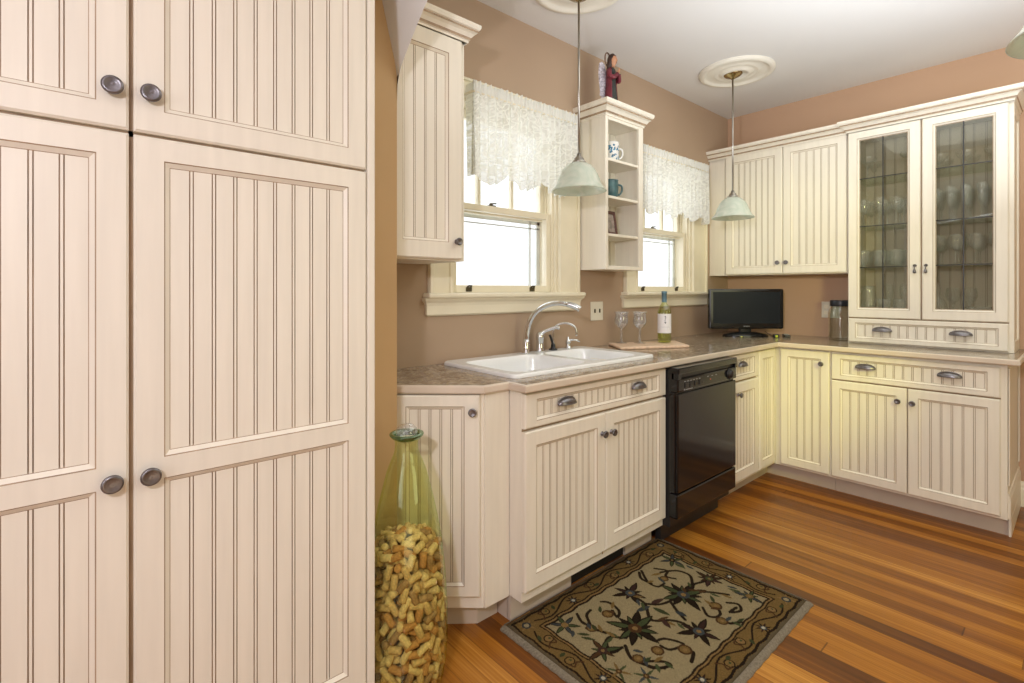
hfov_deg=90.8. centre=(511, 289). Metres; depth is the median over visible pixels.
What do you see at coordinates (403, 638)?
cork
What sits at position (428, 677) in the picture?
cork
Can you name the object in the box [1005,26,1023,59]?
pendant lamp
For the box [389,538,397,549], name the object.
cork
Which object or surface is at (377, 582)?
cork
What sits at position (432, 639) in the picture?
cork
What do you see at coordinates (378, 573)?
cork
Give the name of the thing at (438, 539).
cork
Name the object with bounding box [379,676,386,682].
cork
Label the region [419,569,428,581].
cork
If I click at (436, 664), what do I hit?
cork
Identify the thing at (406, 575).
cork
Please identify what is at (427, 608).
cork
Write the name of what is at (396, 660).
cork
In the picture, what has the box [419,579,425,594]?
cork
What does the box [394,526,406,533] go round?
cork
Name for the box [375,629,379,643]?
cork
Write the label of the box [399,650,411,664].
cork
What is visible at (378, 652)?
cork
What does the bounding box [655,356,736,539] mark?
dishwasher
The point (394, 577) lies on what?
cork
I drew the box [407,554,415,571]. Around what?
cork
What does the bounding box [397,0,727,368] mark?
wall
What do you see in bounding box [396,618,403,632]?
cork
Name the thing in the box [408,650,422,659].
cork
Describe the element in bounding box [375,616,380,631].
cork
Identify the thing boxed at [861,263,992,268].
glass shelf
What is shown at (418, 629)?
cork
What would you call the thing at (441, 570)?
cork
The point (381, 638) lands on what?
cork
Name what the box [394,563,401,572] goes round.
cork
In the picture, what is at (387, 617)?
cork
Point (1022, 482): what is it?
baseboard
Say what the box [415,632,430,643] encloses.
cork
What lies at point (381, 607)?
cork
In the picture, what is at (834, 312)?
wall outlet
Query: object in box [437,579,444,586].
cork
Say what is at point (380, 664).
cork
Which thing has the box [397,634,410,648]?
cork
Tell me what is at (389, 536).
cork
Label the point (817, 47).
ceiling
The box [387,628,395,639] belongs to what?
cork
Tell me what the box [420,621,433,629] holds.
cork
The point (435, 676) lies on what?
cork
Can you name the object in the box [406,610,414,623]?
cork
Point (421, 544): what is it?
cork
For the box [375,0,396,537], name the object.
wall
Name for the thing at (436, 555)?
cork
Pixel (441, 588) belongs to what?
cork
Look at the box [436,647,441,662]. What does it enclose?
cork
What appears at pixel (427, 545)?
cork
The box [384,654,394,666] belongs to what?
cork
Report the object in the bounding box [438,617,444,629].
cork
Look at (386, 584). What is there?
cork
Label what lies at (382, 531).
cork
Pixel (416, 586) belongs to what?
cork
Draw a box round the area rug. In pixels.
[500,538,813,682]
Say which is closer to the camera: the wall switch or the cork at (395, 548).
the cork at (395, 548)
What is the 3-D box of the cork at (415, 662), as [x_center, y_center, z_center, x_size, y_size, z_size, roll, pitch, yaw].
[-0.281,1.121,1.522,0.042,0.023,0.022,0,0,-32]
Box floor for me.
[414,472,1023,682]
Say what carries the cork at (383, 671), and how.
in the glass bottle at (396, 435)
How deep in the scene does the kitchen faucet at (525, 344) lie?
2.61 m
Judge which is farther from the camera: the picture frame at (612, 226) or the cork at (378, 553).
the picture frame at (612, 226)
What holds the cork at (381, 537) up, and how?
in the glass bottle at (396, 435)
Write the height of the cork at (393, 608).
0.046 m
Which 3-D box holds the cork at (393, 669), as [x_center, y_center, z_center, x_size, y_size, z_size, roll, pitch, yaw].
[-0.347,1.137,1.508,0.046,0.032,0.022,0,0,9]
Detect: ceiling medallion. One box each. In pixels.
[536,0,617,13]
[699,55,775,87]
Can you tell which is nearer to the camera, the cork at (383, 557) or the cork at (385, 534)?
the cork at (383, 557)
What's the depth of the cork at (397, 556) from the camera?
1.52 m
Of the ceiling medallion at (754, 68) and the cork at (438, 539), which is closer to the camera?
the cork at (438, 539)
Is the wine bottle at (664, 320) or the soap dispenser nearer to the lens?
the soap dispenser
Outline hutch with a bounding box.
[837,82,1023,352]
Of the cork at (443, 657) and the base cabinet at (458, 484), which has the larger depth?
the base cabinet at (458, 484)
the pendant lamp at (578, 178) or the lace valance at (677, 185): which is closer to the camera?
the pendant lamp at (578, 178)
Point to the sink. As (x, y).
(513, 365)
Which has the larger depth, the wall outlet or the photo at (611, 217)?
the wall outlet
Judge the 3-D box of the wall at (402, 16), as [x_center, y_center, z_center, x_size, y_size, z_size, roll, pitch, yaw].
[0.888,-0.087,0.261,0.078,2.700,4.020,0,0,-41]
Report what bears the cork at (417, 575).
in the glass bottle at (396, 435)
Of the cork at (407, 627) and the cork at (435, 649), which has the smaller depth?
the cork at (407, 627)
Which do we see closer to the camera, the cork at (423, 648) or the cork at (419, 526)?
the cork at (423, 648)
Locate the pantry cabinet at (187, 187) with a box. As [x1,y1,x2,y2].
[0,0,374,682]
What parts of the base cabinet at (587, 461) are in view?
door, beadboard panel, cup pull, false drawer, beadboard panel, knob, knob, door, beadboard panel, cup pull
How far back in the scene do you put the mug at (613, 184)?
2.97 m
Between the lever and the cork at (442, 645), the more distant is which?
the lever
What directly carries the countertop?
on the base cabinet at (794, 384)
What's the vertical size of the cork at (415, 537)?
0.030 m
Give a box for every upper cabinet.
[397,2,481,263]
[706,124,847,276]
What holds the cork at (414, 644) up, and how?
in the glass bottle at (396, 435)
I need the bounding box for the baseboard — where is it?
[1021,481,1023,506]
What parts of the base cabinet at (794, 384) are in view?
door, beadboard panel, beadboard panel, door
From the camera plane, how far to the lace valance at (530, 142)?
2.54 m
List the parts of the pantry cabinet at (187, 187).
beadboard panel, beadboard panel, door, door, knob, knob, knob, knob, door, door, beadboard panel, beadboard panel, frame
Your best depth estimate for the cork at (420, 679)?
1.52 m
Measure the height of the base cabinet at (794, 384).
0.884 m
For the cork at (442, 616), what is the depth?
1.58 m
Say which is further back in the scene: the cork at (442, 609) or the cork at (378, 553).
the cork at (442, 609)
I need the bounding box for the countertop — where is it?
[397,331,1023,393]
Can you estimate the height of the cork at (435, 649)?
0.046 m
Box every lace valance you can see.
[464,80,577,197]
[643,144,709,224]
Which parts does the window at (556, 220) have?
storm frame, sash, sash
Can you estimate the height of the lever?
0.138 m
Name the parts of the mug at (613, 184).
handle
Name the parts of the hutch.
cup pull, door, beadboard panel, drawer, panel, crown moulding, cup pull, door, frame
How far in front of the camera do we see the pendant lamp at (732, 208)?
3.30 m
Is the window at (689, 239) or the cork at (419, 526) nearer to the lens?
the cork at (419, 526)
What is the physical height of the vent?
0.097 m
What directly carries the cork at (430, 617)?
in the glass bottle at (396, 435)
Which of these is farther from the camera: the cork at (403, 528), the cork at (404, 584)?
the cork at (403, 528)
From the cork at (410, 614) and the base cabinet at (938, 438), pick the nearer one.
the cork at (410, 614)
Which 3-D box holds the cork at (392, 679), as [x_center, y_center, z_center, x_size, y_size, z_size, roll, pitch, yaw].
[-0.359,1.171,1.512,0.043,0.044,0.022,0,0,16]
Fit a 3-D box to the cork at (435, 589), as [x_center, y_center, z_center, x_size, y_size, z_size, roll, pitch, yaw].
[-0.248,0.939,1.574,0.046,0.036,0.022,0,0,10]
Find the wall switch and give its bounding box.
[590,302,602,320]
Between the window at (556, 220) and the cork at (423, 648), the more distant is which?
the window at (556, 220)
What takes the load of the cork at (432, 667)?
in the glass bottle at (396, 435)
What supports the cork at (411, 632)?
in the glass bottle at (396, 435)
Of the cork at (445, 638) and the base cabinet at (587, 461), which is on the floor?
the base cabinet at (587, 461)
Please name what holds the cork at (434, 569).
in the glass bottle at (396, 435)
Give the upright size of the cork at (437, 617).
0.046 m
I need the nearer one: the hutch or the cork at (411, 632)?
the cork at (411, 632)
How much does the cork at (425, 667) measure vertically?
0.047 m
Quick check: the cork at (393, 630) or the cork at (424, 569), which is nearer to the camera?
the cork at (393, 630)
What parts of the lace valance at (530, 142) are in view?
curtain rod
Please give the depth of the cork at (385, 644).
1.50 m
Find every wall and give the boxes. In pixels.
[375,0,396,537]
[382,0,426,83]
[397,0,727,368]
[728,47,1023,480]
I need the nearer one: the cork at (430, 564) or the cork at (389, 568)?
the cork at (389, 568)
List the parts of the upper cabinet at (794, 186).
filler panel, beadboard panel, door, crown moulding, beadboard panel, door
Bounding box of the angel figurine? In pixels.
[598,52,620,99]
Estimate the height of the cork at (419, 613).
0.045 m
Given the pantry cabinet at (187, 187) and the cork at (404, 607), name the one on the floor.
the pantry cabinet at (187, 187)
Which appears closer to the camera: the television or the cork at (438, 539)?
the cork at (438, 539)
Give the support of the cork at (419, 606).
in the glass bottle at (396, 435)
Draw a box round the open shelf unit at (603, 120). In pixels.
[573,96,654,271]
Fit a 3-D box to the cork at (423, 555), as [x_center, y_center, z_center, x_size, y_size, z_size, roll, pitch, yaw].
[-0.272,0.828,1.547,0.024,0.043,0.022,0,0,4]
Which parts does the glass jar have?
lid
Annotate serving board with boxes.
[608,341,688,349]
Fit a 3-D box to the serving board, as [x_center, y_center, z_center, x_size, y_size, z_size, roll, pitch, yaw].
[0.844,0.340,3.097,0.525,0.015,0.258,0,0,-15]
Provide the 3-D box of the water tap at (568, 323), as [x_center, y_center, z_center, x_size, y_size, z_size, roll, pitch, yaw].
[0.271,0.255,2.774,0.166,0.154,0.071,0,0,-15]
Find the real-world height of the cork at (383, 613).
0.033 m
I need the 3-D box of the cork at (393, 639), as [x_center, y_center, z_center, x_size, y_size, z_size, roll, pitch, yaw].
[-0.347,1.035,1.507,0.043,0.044,0.022,0,0,-24]
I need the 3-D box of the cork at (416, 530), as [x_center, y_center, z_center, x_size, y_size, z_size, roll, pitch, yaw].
[-0.306,0.786,1.626,0.046,0.031,0.022,0,0,35]
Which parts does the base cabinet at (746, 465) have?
drawer, beadboard panel, cup pull, beadboard panel, door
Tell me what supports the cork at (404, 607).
in the glass bottle at (396, 435)
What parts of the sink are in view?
bowl, bowl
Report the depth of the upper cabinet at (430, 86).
1.96 m
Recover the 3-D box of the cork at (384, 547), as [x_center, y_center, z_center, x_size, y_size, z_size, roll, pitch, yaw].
[-0.401,0.810,1.579,0.022,0.042,0.045,0,0,-31]
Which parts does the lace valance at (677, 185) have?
curtain rod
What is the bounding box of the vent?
[571,547,622,582]
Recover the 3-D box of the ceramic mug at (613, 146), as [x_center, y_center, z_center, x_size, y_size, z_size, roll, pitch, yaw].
[0.599,-0.815,3.019,0.091,0.118,0.111,0,0,44]
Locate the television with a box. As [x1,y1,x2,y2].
[708,289,782,337]
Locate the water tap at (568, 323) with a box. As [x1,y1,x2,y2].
[549,322,577,349]
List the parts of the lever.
lever handle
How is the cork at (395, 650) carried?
in the glass bottle at (396, 435)
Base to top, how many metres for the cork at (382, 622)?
0.044 m
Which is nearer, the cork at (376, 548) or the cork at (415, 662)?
the cork at (415, 662)
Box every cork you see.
[375,536,386,541]
[375,547,379,562]
[375,566,382,579]
[375,577,382,585]
[375,589,387,597]
[375,597,382,609]
[375,610,382,617]
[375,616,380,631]
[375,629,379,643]
[375,645,382,661]
[375,656,386,669]
[376,551,382,566]
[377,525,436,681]
[377,603,389,611]
[378,622,388,636]
[379,554,392,561]
[379,635,385,644]
[379,666,391,681]
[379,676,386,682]
[380,530,391,536]
[380,543,388,551]
[380,612,393,619]
[380,620,389,634]
[381,580,390,590]
[381,640,389,649]
[383,532,394,539]
[383,548,394,553]
[383,564,393,580]
[383,612,395,628]
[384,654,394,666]
[385,591,392,606]
[387,534,399,541]
[387,552,401,563]
[387,601,398,617]
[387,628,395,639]
[387,645,402,654]
[387,673,397,682]
[388,590,398,598]
[388,629,402,645]
[388,664,401,676]
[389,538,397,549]
[390,573,398,590]
[392,545,406,552]
[392,655,401,664]
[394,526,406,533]
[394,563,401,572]
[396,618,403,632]
[396,674,405,682]
[397,532,406,542]
[397,580,408,593]
[397,594,401,606]
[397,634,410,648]
[398,556,407,565]
[398,607,405,618]
[398,633,411,648]
[399,587,409,603]
[399,596,410,613]
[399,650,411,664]
[401,540,415,548]
[401,565,410,579]
[401,660,409,673]
[402,548,416,557]
[403,621,416,633]
[404,639,418,652]
[405,533,419,541]
[405,673,413,682]
[406,527,413,534]
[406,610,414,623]
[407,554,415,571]
[408,570,421,584]
[408,602,423,609]
[408,629,416,635]
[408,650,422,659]
[408,664,420,676]
[409,588,419,605]
[411,559,418,573]
[411,656,425,667]
[412,527,422,535]
[413,541,424,553]
[413,579,419,593]
[414,607,423,622]
[414,623,424,638]
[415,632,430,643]
[416,524,422,530]
[416,666,423,682]
[417,641,429,656]
[418,593,432,602]
[419,551,426,567]
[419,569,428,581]
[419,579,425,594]
[420,529,431,536]
[420,532,427,542]
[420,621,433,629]
[421,568,431,578]
[422,577,436,588]
[422,661,429,675]
[423,610,436,624]
[423,650,430,662]
[424,539,432,547]
[424,602,431,614]
[424,673,432,682]
[425,585,439,594]
[426,542,437,555]
[426,555,433,569]
[428,625,438,634]
[428,632,435,649]
[428,664,435,673]
[429,565,437,572]
[429,650,438,661]
[430,571,442,580]
[430,595,436,610]
[431,637,440,653]
[431,655,444,663]
[432,671,438,679]
[433,536,441,544]
[433,551,439,559]
[433,606,439,621]
[433,661,439,673]
[434,561,442,570]
[434,590,442,598]
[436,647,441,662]
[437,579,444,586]
[437,597,443,608]
[437,625,443,639]
[438,565,443,578]
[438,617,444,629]
[438,664,442,676]
[440,587,445,600]
[440,601,444,612]
[440,612,444,620]
[440,642,444,652]
[441,629,446,642]
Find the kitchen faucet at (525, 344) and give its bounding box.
[522,301,581,353]
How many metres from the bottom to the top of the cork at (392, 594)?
0.027 m
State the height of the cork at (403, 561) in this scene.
0.044 m
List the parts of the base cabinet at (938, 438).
cup pull, beadboard panel, door, knob, beadboard panel, drawer, cup pull, beadboard panel, door, panel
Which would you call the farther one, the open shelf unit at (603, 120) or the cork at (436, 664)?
the open shelf unit at (603, 120)
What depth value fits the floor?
2.13 m
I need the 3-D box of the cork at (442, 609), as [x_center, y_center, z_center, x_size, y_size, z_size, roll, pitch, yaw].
[-0.226,1.005,1.608,0.022,0.045,0.043,0,0,-20]
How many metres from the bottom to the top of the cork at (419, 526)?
0.029 m
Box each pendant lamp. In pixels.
[551,0,606,195]
[712,71,754,220]
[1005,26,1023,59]
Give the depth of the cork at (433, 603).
1.55 m
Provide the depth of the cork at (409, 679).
1.50 m
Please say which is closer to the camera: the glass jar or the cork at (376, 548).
the cork at (376, 548)
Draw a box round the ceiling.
[477,0,1023,118]
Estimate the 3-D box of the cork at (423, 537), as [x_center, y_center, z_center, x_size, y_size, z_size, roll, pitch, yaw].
[-0.285,0.792,1.609,0.022,0.023,0.043,0,0,-33]
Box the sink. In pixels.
[444,346,652,378]
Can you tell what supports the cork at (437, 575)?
in the glass bottle at (396, 435)
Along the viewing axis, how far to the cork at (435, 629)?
1.55 m
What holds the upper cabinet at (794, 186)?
attached to the wall at (803, 295)
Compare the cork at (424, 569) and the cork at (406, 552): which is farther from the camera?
the cork at (424, 569)
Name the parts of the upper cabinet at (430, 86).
beadboard panel, door, crown moulding, knob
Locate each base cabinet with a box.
[397,390,508,623]
[497,358,665,620]
[721,351,757,497]
[744,347,834,489]
[831,351,1020,536]
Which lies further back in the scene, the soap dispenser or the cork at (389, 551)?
the soap dispenser
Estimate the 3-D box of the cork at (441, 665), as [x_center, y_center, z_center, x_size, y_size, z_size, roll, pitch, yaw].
[-0.234,1.209,1.611,0.022,0.029,0.045,0,0,3]
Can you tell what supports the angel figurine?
on the open shelf unit at (603, 120)
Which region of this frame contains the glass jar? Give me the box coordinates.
[828,300,847,340]
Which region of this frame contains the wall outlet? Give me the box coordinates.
[822,302,839,317]
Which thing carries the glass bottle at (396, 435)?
on the floor
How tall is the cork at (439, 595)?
0.032 m
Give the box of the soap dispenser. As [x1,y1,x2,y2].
[564,337,579,348]
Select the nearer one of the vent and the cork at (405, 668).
the cork at (405, 668)
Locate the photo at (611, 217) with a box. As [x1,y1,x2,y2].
[608,214,614,231]
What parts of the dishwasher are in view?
kick plate, panel, control panel, door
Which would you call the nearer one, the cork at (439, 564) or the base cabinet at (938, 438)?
the cork at (439, 564)
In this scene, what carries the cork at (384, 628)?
in the glass bottle at (396, 435)
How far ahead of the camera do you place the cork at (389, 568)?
1.52 m
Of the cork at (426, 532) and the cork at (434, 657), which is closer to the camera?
the cork at (434, 657)
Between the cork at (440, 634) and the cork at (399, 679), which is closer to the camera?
the cork at (399, 679)
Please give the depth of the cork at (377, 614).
1.52 m
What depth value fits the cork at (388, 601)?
1.51 m
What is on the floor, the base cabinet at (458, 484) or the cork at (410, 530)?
the base cabinet at (458, 484)
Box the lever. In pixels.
[535,326,559,351]
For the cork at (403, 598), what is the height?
0.046 m
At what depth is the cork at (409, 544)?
1.56 m
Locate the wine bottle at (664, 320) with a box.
[657,291,670,342]
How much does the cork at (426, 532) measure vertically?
0.024 m
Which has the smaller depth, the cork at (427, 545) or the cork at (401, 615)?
the cork at (401, 615)
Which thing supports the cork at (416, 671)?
in the glass bottle at (396, 435)
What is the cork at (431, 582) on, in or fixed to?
in the glass bottle at (396, 435)
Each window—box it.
[421,76,585,316]
[620,145,707,308]
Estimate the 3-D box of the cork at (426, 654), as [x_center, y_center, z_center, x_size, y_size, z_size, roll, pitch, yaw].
[-0.264,1.115,1.544,0.022,0.028,0.045,0,0,-25]
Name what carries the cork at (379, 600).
in the glass bottle at (396, 435)
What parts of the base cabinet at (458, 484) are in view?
beadboard panel, door, knob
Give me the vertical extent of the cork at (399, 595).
0.032 m
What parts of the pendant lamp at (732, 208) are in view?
rod, lamp shade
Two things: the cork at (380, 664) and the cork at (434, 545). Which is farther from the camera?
the cork at (434, 545)
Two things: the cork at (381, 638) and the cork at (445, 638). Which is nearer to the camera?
the cork at (381, 638)
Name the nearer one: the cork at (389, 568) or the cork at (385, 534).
the cork at (389, 568)
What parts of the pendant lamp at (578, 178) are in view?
rod, lamp shade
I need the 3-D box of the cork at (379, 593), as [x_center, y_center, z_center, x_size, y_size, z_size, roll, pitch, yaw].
[-0.395,0.923,1.537,0.022,0.034,0.046,0,0,32]
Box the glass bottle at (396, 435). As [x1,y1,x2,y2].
[376,423,447,679]
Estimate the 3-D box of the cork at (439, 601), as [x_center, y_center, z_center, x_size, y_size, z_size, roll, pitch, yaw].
[-0.230,0.983,1.593,0.022,0.031,0.046,0,0,10]
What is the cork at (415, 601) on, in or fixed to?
in the glass bottle at (396, 435)
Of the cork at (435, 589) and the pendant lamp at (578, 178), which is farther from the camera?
the pendant lamp at (578, 178)
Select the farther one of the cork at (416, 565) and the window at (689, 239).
the window at (689, 239)
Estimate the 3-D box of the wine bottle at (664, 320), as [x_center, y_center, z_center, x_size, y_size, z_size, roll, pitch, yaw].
[0.954,0.171,3.164,0.083,0.322,0.083,0,0,-41]
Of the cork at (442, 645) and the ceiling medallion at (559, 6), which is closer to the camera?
the cork at (442, 645)
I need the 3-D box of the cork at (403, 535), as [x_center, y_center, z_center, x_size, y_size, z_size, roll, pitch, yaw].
[-0.348,0.783,1.597,0.022,0.029,0.045,0,0,1]
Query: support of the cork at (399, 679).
in the glass bottle at (396, 435)
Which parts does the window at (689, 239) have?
storm frame, sash, sash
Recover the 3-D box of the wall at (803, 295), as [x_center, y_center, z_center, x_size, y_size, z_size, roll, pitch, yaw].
[3.343,-0.087,2.603,0.100,2.700,4.500,0,0,-41]
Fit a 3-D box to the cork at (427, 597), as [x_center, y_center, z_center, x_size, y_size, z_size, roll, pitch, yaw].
[-0.264,0.940,1.539,0.043,0.024,0.022,0,0,-27]
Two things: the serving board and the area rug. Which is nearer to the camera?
the area rug
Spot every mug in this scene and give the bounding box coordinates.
[608,141,622,159]
[608,179,622,196]
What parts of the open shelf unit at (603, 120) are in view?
panel, crown moulding, shelf, shelf, shelf, frame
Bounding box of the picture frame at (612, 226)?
[608,211,617,233]
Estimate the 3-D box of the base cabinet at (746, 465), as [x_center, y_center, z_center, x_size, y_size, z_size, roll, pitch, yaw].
[1.193,0.821,3.266,0.433,0.884,0.664,0,0,-41]
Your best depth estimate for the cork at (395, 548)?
1.54 m

